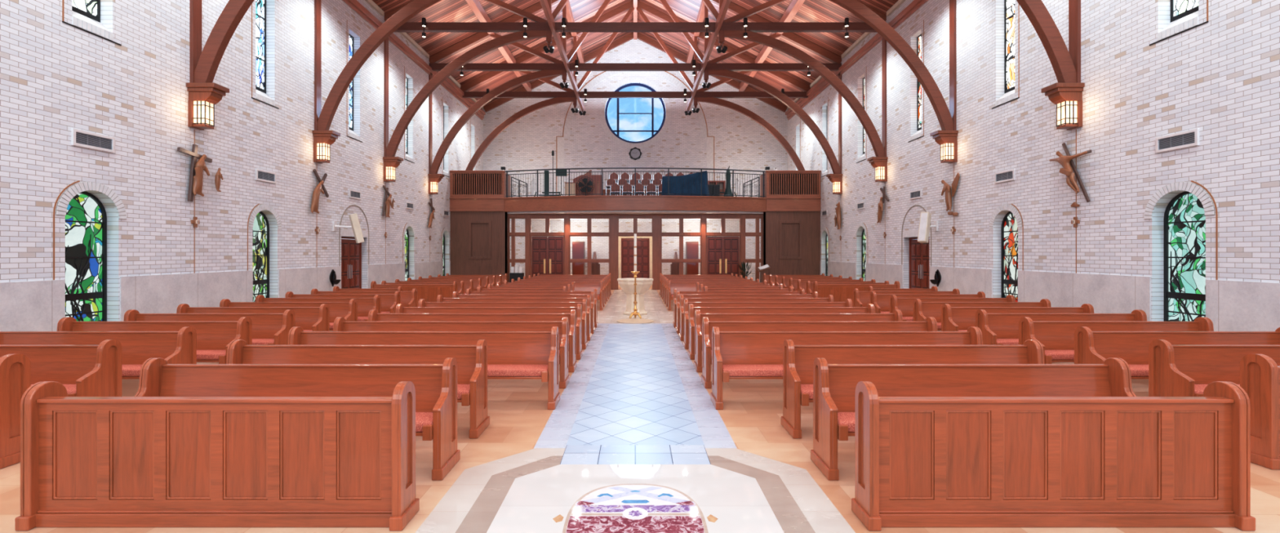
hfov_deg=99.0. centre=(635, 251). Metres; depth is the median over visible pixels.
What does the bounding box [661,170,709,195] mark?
piano
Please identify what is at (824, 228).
window
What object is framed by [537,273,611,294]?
pew
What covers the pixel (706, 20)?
spotlight
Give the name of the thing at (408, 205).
air vent
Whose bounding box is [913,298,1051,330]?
pew
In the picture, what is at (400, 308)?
pew
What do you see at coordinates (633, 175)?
chair
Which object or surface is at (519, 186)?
stair railing
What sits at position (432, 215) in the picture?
carving
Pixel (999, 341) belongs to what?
seat cushion
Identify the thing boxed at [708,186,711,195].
grille
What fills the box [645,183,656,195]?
chair
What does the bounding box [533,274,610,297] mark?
pew
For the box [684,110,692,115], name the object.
track spotlight
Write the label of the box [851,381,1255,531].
screen
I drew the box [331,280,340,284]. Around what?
bowl
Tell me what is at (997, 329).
pew
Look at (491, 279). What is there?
pew
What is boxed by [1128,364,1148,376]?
seat cushion
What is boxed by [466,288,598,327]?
pew
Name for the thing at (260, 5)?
window
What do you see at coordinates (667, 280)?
pew
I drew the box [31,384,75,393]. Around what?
seat cushion
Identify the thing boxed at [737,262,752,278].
potted plant
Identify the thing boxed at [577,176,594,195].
fan
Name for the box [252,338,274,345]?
seat cushion
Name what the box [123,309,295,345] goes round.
pew
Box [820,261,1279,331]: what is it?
wainscoting
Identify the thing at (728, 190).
stand
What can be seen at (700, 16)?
beam
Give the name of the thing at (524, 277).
pew
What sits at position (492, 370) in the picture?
seat cushion
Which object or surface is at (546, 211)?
gallery slab
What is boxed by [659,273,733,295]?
pew
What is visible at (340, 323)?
pew
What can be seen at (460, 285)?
pew
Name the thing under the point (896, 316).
pew
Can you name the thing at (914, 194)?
air vent
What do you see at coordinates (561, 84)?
track spotlight
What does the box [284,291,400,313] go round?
pew
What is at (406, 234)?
window
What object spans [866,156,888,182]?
wall lantern
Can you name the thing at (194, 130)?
trim
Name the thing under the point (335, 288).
pew
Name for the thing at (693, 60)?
spotlight
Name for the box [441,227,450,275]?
window
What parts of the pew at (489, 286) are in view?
rail, backrest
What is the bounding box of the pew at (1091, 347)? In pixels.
[1074,326,1279,379]
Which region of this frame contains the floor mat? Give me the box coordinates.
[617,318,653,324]
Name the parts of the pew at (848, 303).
panel, rail, backrest, panel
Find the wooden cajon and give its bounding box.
[564,182,576,195]
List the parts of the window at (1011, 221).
frame, stained glass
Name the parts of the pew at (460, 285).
backrest, rail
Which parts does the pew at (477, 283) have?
backrest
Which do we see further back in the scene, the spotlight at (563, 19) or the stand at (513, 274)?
the stand at (513, 274)
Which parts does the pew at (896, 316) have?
panel, rail, backrest, panel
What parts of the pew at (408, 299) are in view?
panel, rail, panel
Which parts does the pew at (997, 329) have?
panel, rail, backrest, panel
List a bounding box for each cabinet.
[572,241,585,275]
[573,169,601,195]
[685,241,698,275]
[707,180,725,194]
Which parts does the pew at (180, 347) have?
backrest, rail, panel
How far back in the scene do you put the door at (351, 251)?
16.56 m
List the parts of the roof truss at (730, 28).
wall post, queen post, queen post, wall post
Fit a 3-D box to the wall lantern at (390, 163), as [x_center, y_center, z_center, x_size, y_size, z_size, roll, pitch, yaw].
[-8.205,-2.780,18.530,0.530,0.820,0.400,0,0,0]
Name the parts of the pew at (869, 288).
rail, backrest, panel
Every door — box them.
[338,204,368,288]
[531,236,563,276]
[617,236,652,278]
[706,236,738,276]
[901,204,931,288]
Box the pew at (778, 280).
[774,275,842,286]
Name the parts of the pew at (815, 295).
panel, rail, backrest, panel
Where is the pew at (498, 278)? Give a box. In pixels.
[437,274,502,286]
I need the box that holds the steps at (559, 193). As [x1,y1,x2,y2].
[530,177,560,196]
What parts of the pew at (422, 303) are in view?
panel, rail, backrest, panel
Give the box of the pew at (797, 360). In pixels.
[781,339,1044,438]
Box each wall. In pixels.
[0,0,483,321]
[450,211,506,275]
[483,38,786,281]
[508,217,762,282]
[763,211,820,275]
[786,0,1279,321]
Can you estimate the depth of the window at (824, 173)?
24.00 m
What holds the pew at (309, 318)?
on the floor
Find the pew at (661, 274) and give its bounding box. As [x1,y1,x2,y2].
[660,274,737,297]
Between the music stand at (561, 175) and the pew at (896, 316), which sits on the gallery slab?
the music stand at (561, 175)
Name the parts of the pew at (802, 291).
panel, rail, backrest, panel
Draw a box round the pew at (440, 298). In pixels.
[436,294,591,341]
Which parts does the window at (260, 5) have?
stained glass, frame, sill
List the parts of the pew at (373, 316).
panel, backrest, rail, panel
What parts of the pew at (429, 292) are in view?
panel, panel, rail, stile frame, panel, panel, panel, panel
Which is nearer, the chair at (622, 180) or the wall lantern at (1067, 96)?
the wall lantern at (1067, 96)
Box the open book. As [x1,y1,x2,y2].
[758,264,768,270]
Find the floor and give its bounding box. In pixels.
[0,284,1279,532]
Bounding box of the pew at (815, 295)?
[675,291,817,333]
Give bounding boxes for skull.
[1070,202,1079,206]
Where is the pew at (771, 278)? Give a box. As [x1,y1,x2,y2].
[768,274,832,284]
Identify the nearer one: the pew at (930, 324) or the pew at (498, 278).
the pew at (930, 324)
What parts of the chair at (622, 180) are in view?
backrest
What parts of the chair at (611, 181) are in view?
backrest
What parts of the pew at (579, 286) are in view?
rail, backrest, panel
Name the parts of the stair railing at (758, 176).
post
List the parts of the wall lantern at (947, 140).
lantern frame, lantern glass, plate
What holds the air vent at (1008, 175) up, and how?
in the wall at (1220, 77)
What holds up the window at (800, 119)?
in the wall at (1220, 77)
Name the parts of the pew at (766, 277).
backrest, rail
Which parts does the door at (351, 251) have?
raised panel, handle, handle, frame, raised panel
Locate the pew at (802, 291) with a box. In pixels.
[672,288,804,327]
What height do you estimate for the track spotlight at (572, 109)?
0.267 m
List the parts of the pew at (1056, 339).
panel, rail, backrest, panel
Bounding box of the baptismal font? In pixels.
[617,278,653,315]
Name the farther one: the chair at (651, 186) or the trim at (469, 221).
the chair at (651, 186)
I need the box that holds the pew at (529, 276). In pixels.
[528,275,608,299]
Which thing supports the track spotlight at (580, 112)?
attached to the beam at (544, 4)
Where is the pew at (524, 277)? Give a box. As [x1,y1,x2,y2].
[523,275,608,302]
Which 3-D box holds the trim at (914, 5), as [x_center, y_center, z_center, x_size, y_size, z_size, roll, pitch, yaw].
[8.410,-7.410,13.330,0.120,0.280,33.660,0,0,0]
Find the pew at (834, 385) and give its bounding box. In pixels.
[810,357,1136,480]
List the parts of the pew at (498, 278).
rail, backrest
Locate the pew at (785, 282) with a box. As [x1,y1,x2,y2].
[782,276,852,288]
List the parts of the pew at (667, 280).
rail, backrest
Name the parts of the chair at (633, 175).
backrest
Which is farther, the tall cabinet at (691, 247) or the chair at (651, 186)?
the tall cabinet at (691, 247)
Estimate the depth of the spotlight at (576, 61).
22.31 m
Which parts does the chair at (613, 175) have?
backrest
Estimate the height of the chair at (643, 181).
0.940 m
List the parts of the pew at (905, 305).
panel, rail, backrest, panel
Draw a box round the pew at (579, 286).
[504,280,603,310]
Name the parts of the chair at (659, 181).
backrest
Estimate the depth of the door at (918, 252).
16.68 m
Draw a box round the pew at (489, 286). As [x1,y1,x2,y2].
[487,284,570,291]
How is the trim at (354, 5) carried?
attached to the wall at (57, 77)
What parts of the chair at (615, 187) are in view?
backrest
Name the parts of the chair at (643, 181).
backrest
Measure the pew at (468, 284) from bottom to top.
0.880 m
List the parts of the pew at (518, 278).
rail, backrest, panel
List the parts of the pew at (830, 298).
panel, rail, backrest, panel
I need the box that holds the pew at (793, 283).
[789,277,863,291]
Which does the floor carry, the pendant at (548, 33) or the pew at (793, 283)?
the pew at (793, 283)
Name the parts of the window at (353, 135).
stained glass, frame, sill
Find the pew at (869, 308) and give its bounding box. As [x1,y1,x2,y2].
[687,303,875,359]
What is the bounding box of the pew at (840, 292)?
[813,280,899,306]
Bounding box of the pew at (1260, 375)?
[1240,354,1279,470]
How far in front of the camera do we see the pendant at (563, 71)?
22.44 m
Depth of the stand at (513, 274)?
24.55 m
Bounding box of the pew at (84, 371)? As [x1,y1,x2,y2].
[0,339,121,396]
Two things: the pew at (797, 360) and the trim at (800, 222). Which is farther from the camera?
the trim at (800, 222)
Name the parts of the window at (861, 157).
frame, stained glass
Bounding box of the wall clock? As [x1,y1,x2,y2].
[628,146,641,159]
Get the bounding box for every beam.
[435,71,485,115]
[465,0,531,91]
[539,0,585,112]
[566,0,584,62]
[633,0,637,39]
[684,0,731,115]
[686,0,704,62]
[738,0,804,91]
[785,71,835,115]
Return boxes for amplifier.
[707,184,712,195]
[712,184,719,195]
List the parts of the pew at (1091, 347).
panel, rail, backrest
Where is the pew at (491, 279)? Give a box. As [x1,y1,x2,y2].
[428,275,495,286]
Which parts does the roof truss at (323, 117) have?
wall post, wall post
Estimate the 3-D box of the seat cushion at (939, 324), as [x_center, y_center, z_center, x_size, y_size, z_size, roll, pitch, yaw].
[6.390,1.345,9.938,2.288,0.086,0.275,0,0,0]
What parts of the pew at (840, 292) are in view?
panel, panel, panel, panel, rail, stile frame, panel, panel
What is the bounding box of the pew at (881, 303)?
[870,291,985,313]
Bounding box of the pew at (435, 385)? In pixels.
[134,357,460,480]
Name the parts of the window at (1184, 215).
frame, stained glass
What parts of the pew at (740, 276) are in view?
rail, backrest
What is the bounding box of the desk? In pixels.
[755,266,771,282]
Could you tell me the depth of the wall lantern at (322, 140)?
14.41 m
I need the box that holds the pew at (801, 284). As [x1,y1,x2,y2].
[797,279,875,294]
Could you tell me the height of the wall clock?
0.720 m
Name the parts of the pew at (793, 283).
backrest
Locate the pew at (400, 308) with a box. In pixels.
[395,303,582,359]
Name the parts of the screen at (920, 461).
panel, panel, panel molding, panel, panel molding, panel, panel molding, stile frame, rail, rail, panel, panel molding, panel, panel molding, panel, panel molding, panel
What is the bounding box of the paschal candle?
[633,232,636,271]
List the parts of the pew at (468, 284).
rail, backrest, panel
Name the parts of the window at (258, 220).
stained glass, frame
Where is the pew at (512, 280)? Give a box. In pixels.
[511,279,604,306]
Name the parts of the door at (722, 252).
raised panel, handle, handle, raised panel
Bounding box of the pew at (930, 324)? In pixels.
[701,316,937,388]
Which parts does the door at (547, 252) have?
raised panel, handle, handle, raised panel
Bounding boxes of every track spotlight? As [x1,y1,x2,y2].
[542,44,554,53]
[559,81,568,88]
[570,107,578,112]
[578,110,586,115]
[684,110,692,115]
[692,107,699,112]
[702,81,711,88]
[715,44,727,53]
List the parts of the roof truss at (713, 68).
wall post, queen post, queen post, wall post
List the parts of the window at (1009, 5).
sill, frame, stained glass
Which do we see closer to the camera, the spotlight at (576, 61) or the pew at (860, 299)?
the pew at (860, 299)
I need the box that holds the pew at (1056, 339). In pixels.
[1018,316,1213,364]
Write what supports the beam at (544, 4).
attached to the roof truss at (730, 28)
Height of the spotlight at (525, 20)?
0.624 m
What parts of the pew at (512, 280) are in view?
rail, backrest, panel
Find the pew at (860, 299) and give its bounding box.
[853,288,959,306]
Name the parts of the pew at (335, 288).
panel, rail, backrest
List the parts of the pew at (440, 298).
panel, rail, backrest, panel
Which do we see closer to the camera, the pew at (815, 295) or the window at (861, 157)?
the pew at (815, 295)
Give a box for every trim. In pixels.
[194,129,430,273]
[342,0,484,119]
[468,220,491,258]
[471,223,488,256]
[483,31,786,112]
[504,195,766,212]
[505,212,508,282]
[507,213,762,289]
[555,71,714,194]
[556,71,713,195]
[762,213,765,266]
[779,220,802,258]
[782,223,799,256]
[786,0,928,119]
[884,129,1076,273]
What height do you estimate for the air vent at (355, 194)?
0.250 m
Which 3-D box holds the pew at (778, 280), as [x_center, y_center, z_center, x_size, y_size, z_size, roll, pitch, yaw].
[6.390,1.310,20.084,2.452,0.880,0.448,0,0,0]
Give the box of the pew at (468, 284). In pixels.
[395,279,473,294]
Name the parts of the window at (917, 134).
sill, frame, stained glass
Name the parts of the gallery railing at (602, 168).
post, post, post, post, rail, rail, rail, post, post, post, post, post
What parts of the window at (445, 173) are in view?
frame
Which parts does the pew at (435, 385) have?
panel, backrest, rail, panel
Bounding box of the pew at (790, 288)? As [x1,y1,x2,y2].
[704,286,793,291]
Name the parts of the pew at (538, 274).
backrest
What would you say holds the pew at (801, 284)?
on the floor
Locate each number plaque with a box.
[191,217,199,227]
[315,226,319,234]
[951,226,955,234]
[1071,217,1079,227]
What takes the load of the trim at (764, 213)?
attached to the wall at (513, 260)
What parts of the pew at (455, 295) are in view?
panel, backrest, rail, panel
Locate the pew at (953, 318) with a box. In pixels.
[941,303,1093,331]
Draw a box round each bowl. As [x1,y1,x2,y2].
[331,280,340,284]
[617,278,653,293]
[929,280,938,284]
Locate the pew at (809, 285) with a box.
[806,280,888,294]
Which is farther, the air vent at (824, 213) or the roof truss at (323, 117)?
the air vent at (824, 213)
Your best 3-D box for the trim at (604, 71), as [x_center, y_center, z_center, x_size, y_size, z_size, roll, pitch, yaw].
[0.000,-6.445,30.443,8.800,7.990,0.034,0,0,0]
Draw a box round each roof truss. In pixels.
[190,0,1080,82]
[314,0,956,130]
[383,0,886,156]
[428,0,841,173]
[460,0,810,170]
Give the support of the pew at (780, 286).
on the floor
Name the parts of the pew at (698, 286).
rail, backrest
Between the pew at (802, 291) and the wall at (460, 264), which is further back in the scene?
the wall at (460, 264)
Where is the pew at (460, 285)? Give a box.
[381,280,464,294]
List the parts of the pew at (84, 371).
backrest, rail, panel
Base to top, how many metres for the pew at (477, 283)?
0.880 m
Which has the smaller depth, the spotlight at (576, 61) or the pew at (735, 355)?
the pew at (735, 355)
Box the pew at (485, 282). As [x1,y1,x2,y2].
[418,276,488,288]
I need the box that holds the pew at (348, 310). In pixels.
[219,298,357,330]
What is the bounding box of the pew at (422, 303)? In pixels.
[417,298,587,349]
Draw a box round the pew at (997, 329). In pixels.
[975,309,1146,345]
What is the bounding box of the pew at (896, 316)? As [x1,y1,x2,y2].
[693,309,902,372]
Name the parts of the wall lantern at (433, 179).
lantern glass, lantern frame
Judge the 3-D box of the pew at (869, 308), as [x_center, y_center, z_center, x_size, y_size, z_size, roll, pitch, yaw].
[2.438,1.310,9.064,3.097,0.880,0.448,0,0,0]
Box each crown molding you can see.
[364,0,483,109]
[786,0,906,109]
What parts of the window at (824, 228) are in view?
frame, stained glass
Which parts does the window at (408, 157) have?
stained glass, frame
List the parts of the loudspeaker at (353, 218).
wall plate, bracket arm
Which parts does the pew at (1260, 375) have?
panel, stile frame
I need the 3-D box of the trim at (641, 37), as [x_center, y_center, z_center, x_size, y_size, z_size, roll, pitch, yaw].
[0.000,-9.990,30.360,16.866,4.450,0.160,0,0,0]
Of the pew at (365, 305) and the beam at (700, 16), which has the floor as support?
the pew at (365, 305)
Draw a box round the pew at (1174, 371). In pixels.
[1148,339,1279,396]
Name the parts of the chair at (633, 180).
backrest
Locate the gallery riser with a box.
[602,189,722,195]
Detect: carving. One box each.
[177,144,222,201]
[311,168,328,213]
[382,185,395,217]
[427,198,435,228]
[834,201,841,229]
[876,186,888,222]
[941,172,959,216]
[1049,142,1091,202]
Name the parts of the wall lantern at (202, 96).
plate, lantern glass, lantern frame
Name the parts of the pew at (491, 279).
rail, backrest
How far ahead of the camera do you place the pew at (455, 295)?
12.01 m
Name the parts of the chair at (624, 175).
backrest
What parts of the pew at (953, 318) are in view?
panel, rail, backrest, panel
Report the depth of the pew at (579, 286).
16.68 m
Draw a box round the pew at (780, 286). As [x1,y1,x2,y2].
[700,284,782,291]
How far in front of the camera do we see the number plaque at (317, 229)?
14.50 m
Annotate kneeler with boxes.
[591,252,599,275]
[670,252,679,275]
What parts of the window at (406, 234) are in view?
stained glass, frame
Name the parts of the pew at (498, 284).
rail, backrest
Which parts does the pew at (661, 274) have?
backrest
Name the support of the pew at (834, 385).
on the floor
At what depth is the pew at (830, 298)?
11.07 m
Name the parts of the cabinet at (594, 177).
raised panel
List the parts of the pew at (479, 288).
rail, backrest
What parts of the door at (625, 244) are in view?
raised panel, raised panel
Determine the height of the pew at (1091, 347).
0.880 m
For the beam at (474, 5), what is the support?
attached to the ceiling
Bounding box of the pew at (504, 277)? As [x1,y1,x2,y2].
[445,273,507,284]
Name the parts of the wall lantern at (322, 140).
lantern glass, plate, lantern frame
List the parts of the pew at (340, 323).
panel, rail, backrest, panel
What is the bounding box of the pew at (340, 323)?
[333,316,569,388]
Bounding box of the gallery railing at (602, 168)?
[505,167,764,197]
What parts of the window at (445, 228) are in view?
stained glass, frame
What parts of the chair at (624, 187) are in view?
backrest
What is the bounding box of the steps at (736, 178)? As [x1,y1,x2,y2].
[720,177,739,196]
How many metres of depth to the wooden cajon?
25.21 m
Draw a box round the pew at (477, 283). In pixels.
[407,277,481,291]
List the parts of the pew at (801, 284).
rail, backrest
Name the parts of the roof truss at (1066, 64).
wall post, wall post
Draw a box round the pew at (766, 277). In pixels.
[763,273,824,284]
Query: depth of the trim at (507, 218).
25.12 m
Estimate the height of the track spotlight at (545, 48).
0.267 m
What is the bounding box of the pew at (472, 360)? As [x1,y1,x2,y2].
[226,339,489,438]
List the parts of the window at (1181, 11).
sill, frame, stained glass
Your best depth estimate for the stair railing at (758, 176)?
25.88 m
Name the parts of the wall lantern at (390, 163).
lantern glass, lantern frame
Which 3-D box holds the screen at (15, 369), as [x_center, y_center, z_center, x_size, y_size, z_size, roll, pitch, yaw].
[-6.360,1.298,4.520,2.512,0.905,0.280,0,0,0]
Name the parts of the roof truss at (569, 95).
queen post, queen post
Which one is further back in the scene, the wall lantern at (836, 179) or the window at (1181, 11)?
the wall lantern at (836, 179)
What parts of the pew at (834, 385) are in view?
panel, rail, backrest, panel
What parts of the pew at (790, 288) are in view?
rail, backrest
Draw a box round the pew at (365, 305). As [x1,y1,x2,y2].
[255,294,381,321]
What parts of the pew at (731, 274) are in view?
backrest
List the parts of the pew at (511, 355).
panel, backrest, rail, panel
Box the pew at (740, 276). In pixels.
[661,275,742,299]
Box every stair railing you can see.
[511,177,527,197]
[742,176,759,197]
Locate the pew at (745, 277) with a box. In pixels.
[662,275,747,302]
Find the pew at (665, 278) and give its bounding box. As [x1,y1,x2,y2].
[664,277,753,304]
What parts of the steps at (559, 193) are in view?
handrail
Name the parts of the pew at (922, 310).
panel, rail, backrest, panel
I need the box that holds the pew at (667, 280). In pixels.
[666,279,759,306]
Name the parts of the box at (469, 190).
moulding, frame, return panel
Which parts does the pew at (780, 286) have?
rail, backrest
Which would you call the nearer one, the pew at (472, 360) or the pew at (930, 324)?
the pew at (472, 360)
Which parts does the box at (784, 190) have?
return panel, frame, moulding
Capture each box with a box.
[449,170,510,211]
[760,170,821,211]
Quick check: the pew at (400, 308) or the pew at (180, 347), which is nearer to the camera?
the pew at (180, 347)
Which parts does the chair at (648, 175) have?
backrest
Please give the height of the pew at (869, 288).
0.880 m
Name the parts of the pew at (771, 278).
rail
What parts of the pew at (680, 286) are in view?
panel, rail, backrest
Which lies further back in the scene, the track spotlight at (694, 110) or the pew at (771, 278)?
the track spotlight at (694, 110)
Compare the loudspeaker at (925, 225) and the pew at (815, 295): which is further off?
the loudspeaker at (925, 225)
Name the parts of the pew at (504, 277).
rail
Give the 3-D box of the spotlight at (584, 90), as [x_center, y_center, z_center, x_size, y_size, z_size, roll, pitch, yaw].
[-2.400,-7.538,26.335,0.140,0.624,0.150,0,0,0]
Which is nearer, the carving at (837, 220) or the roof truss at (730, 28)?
the roof truss at (730, 28)
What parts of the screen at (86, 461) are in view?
panel, panel molding, panel, panel molding, panel, panel molding, panel, rail, rail, stile frame, panel molding, panel, panel molding, panel, panel molding, panel, panel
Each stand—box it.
[509,265,524,282]
[551,150,554,195]
[555,168,566,195]
[628,271,641,318]
[724,165,732,196]
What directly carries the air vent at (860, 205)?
in the wall at (1220, 77)
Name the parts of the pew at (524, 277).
backrest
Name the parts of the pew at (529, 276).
backrest, rail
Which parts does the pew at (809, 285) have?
panel, rail, backrest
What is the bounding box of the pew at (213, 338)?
[57,316,252,364]
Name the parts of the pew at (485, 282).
rail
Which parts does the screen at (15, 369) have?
panel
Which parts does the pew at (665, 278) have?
rail, backrest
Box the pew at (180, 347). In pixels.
[0,326,196,379]
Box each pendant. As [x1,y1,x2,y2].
[546,30,551,46]
[561,69,566,82]
[573,97,577,107]
[693,97,697,107]
[703,69,708,82]
[718,30,724,45]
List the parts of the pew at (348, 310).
panel, backrest, rail, panel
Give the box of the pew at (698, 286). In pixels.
[696,282,774,291]
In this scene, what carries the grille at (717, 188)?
attached to the amplifier at (717, 186)
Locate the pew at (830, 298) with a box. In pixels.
[679,294,834,341]
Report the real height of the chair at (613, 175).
0.940 m
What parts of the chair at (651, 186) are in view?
backrest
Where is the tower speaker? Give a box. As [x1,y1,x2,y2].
[544,170,549,195]
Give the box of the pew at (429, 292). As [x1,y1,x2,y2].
[370,280,457,302]
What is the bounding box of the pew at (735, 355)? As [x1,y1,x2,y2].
[710,326,982,409]
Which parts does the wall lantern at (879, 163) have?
lantern glass, lantern frame, plate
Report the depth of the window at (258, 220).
12.66 m
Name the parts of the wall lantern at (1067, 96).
lantern glass, lantern frame, plate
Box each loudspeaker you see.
[332,213,364,243]
[917,212,937,243]
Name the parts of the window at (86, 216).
stained glass, frame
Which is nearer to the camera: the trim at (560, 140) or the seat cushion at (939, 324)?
the seat cushion at (939, 324)
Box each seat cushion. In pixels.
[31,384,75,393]
[121,364,142,376]
[196,350,226,359]
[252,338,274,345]
[329,322,333,328]
[357,316,368,321]
[415,412,432,432]
[457,384,470,399]
[487,364,547,376]
[722,364,782,376]
[800,384,813,399]
[837,412,854,432]
[902,316,913,321]
[937,322,941,328]
[996,338,1018,345]
[1044,350,1074,359]
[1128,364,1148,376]
[1194,384,1239,393]
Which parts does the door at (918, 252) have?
frame, raised panel, handle, handle, raised panel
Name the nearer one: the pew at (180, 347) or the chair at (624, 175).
the pew at (180, 347)
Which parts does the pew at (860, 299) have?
panel, rail, panel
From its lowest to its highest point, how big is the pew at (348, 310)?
0.880 m
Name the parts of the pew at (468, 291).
rail, backrest, panel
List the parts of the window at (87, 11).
stained glass, frame, sill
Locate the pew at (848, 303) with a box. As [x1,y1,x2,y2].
[683,298,852,349]
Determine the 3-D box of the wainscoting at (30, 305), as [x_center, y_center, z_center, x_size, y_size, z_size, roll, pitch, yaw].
[-8.460,1.080,13.480,0.020,1.340,33.960,0,0,0]
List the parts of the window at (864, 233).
frame, stained glass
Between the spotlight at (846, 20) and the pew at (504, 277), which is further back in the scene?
the pew at (504, 277)
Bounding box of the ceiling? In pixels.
[372,0,897,106]
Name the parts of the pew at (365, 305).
panel, backrest, rail, panel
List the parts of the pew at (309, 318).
panel, backrest, rail, panel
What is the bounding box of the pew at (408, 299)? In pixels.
[311,288,417,306]
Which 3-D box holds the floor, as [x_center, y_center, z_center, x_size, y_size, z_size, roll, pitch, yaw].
[0.000,1.847,13.660,17.660,0.205,34.320,0,0,0]
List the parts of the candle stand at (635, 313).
stem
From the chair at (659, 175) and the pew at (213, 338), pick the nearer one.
the pew at (213, 338)
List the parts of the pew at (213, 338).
panel, backrest, rail, panel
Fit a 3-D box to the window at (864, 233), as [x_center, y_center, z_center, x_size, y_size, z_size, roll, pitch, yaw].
[8.588,0.108,20.483,0.264,2.403,1.141,0,0,0]
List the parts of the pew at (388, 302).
panel, rail, backrest, panel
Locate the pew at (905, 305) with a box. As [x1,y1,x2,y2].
[889,294,1015,321]
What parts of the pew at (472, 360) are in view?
panel, backrest, rail, panel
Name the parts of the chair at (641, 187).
backrest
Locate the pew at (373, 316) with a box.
[368,309,577,372]
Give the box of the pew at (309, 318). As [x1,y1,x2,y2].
[176,303,329,331]
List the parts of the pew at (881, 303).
panel, rail, backrest, panel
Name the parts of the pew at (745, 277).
backrest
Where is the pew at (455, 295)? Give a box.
[452,291,595,333]
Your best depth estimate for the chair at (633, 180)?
27.16 m
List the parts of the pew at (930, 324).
panel, rail, backrest, panel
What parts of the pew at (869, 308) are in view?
panel, rail, backrest, panel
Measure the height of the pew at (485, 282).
0.880 m
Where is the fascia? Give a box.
[504,196,766,210]
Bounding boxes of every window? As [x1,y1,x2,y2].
[53,180,126,321]
[62,0,121,45]
[247,203,281,302]
[251,0,279,108]
[346,34,362,142]
[402,222,415,280]
[404,66,414,163]
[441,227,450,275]
[442,106,448,177]
[599,76,671,148]
[800,119,800,160]
[820,227,829,275]
[821,96,828,177]
[854,222,867,280]
[856,77,865,163]
[908,19,924,142]
[989,204,1023,302]
[991,0,1019,108]
[1143,180,1217,321]
[1149,0,1208,45]
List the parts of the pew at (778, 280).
rail, backrest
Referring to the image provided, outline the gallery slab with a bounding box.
[507,210,763,220]
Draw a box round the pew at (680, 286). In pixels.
[667,280,766,310]
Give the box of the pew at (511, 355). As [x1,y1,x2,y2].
[288,326,559,409]
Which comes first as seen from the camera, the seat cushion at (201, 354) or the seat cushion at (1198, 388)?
the seat cushion at (1198, 388)
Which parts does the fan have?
fan blade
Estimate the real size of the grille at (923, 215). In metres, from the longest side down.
0.780 x 0.170 x 0.006 m
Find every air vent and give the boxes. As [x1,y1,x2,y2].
[71,128,115,152]
[255,168,275,183]
[349,189,360,199]
[405,201,413,209]
[443,209,448,216]
[821,209,826,216]
[857,201,864,209]
[909,189,921,199]
[994,168,1015,183]
[1155,128,1199,152]
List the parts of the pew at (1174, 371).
panel, rail, backrest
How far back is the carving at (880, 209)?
18.54 m
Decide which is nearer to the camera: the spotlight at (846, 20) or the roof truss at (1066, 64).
the roof truss at (1066, 64)
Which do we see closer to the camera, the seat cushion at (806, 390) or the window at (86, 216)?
the seat cushion at (806, 390)
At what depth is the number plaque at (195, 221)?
10.48 m
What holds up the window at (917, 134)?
in the wall at (1220, 77)
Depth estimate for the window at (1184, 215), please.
8.62 m
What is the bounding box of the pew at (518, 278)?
[517,277,606,304]
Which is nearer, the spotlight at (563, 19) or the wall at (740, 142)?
the spotlight at (563, 19)
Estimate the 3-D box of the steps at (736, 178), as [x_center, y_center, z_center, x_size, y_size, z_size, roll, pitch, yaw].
[4.391,-3.009,26.750,1.322,1.319,1.139,0,0,0]
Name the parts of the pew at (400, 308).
panel, rail, backrest, panel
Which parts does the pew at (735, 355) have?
panel, rail, backrest, panel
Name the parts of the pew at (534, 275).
backrest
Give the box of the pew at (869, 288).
[867,286,937,291]
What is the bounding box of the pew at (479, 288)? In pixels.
[477,286,566,291]
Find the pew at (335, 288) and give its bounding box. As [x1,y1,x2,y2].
[333,286,403,291]
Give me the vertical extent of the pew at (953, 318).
0.880 m
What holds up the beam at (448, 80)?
on the trim at (354, 5)
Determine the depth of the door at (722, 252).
25.33 m
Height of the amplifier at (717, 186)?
0.780 m
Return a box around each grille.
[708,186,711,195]
[713,186,719,195]
[918,213,927,240]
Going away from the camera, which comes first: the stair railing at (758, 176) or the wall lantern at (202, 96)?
the wall lantern at (202, 96)
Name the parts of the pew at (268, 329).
panel, rail, backrest, panel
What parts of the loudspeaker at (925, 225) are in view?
wall plate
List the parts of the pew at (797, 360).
panel, rail, backrest, panel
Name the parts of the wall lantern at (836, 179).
lantern glass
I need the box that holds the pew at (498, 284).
[496,282,574,291]
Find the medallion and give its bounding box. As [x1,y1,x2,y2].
[552,484,717,532]
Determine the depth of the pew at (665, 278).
18.55 m
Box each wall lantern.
[186,82,229,129]
[312,130,340,163]
[382,156,403,182]
[427,173,444,195]
[826,173,842,195]
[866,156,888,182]
[929,130,958,163]
[1040,82,1084,129]
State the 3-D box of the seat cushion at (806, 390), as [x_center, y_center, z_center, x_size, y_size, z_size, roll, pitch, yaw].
[2.730,1.345,5.258,2.348,0.086,0.275,0,0,0]
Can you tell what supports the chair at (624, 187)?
on the gallery slab
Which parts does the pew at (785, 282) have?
rail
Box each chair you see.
[605,177,616,195]
[608,172,618,189]
[609,183,620,195]
[617,177,627,195]
[621,172,630,184]
[622,183,632,195]
[630,177,639,195]
[631,172,640,183]
[634,183,644,195]
[640,177,650,195]
[642,172,652,183]
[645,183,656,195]
[652,177,662,195]
[653,172,662,180]
[657,183,662,195]
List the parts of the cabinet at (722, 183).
panel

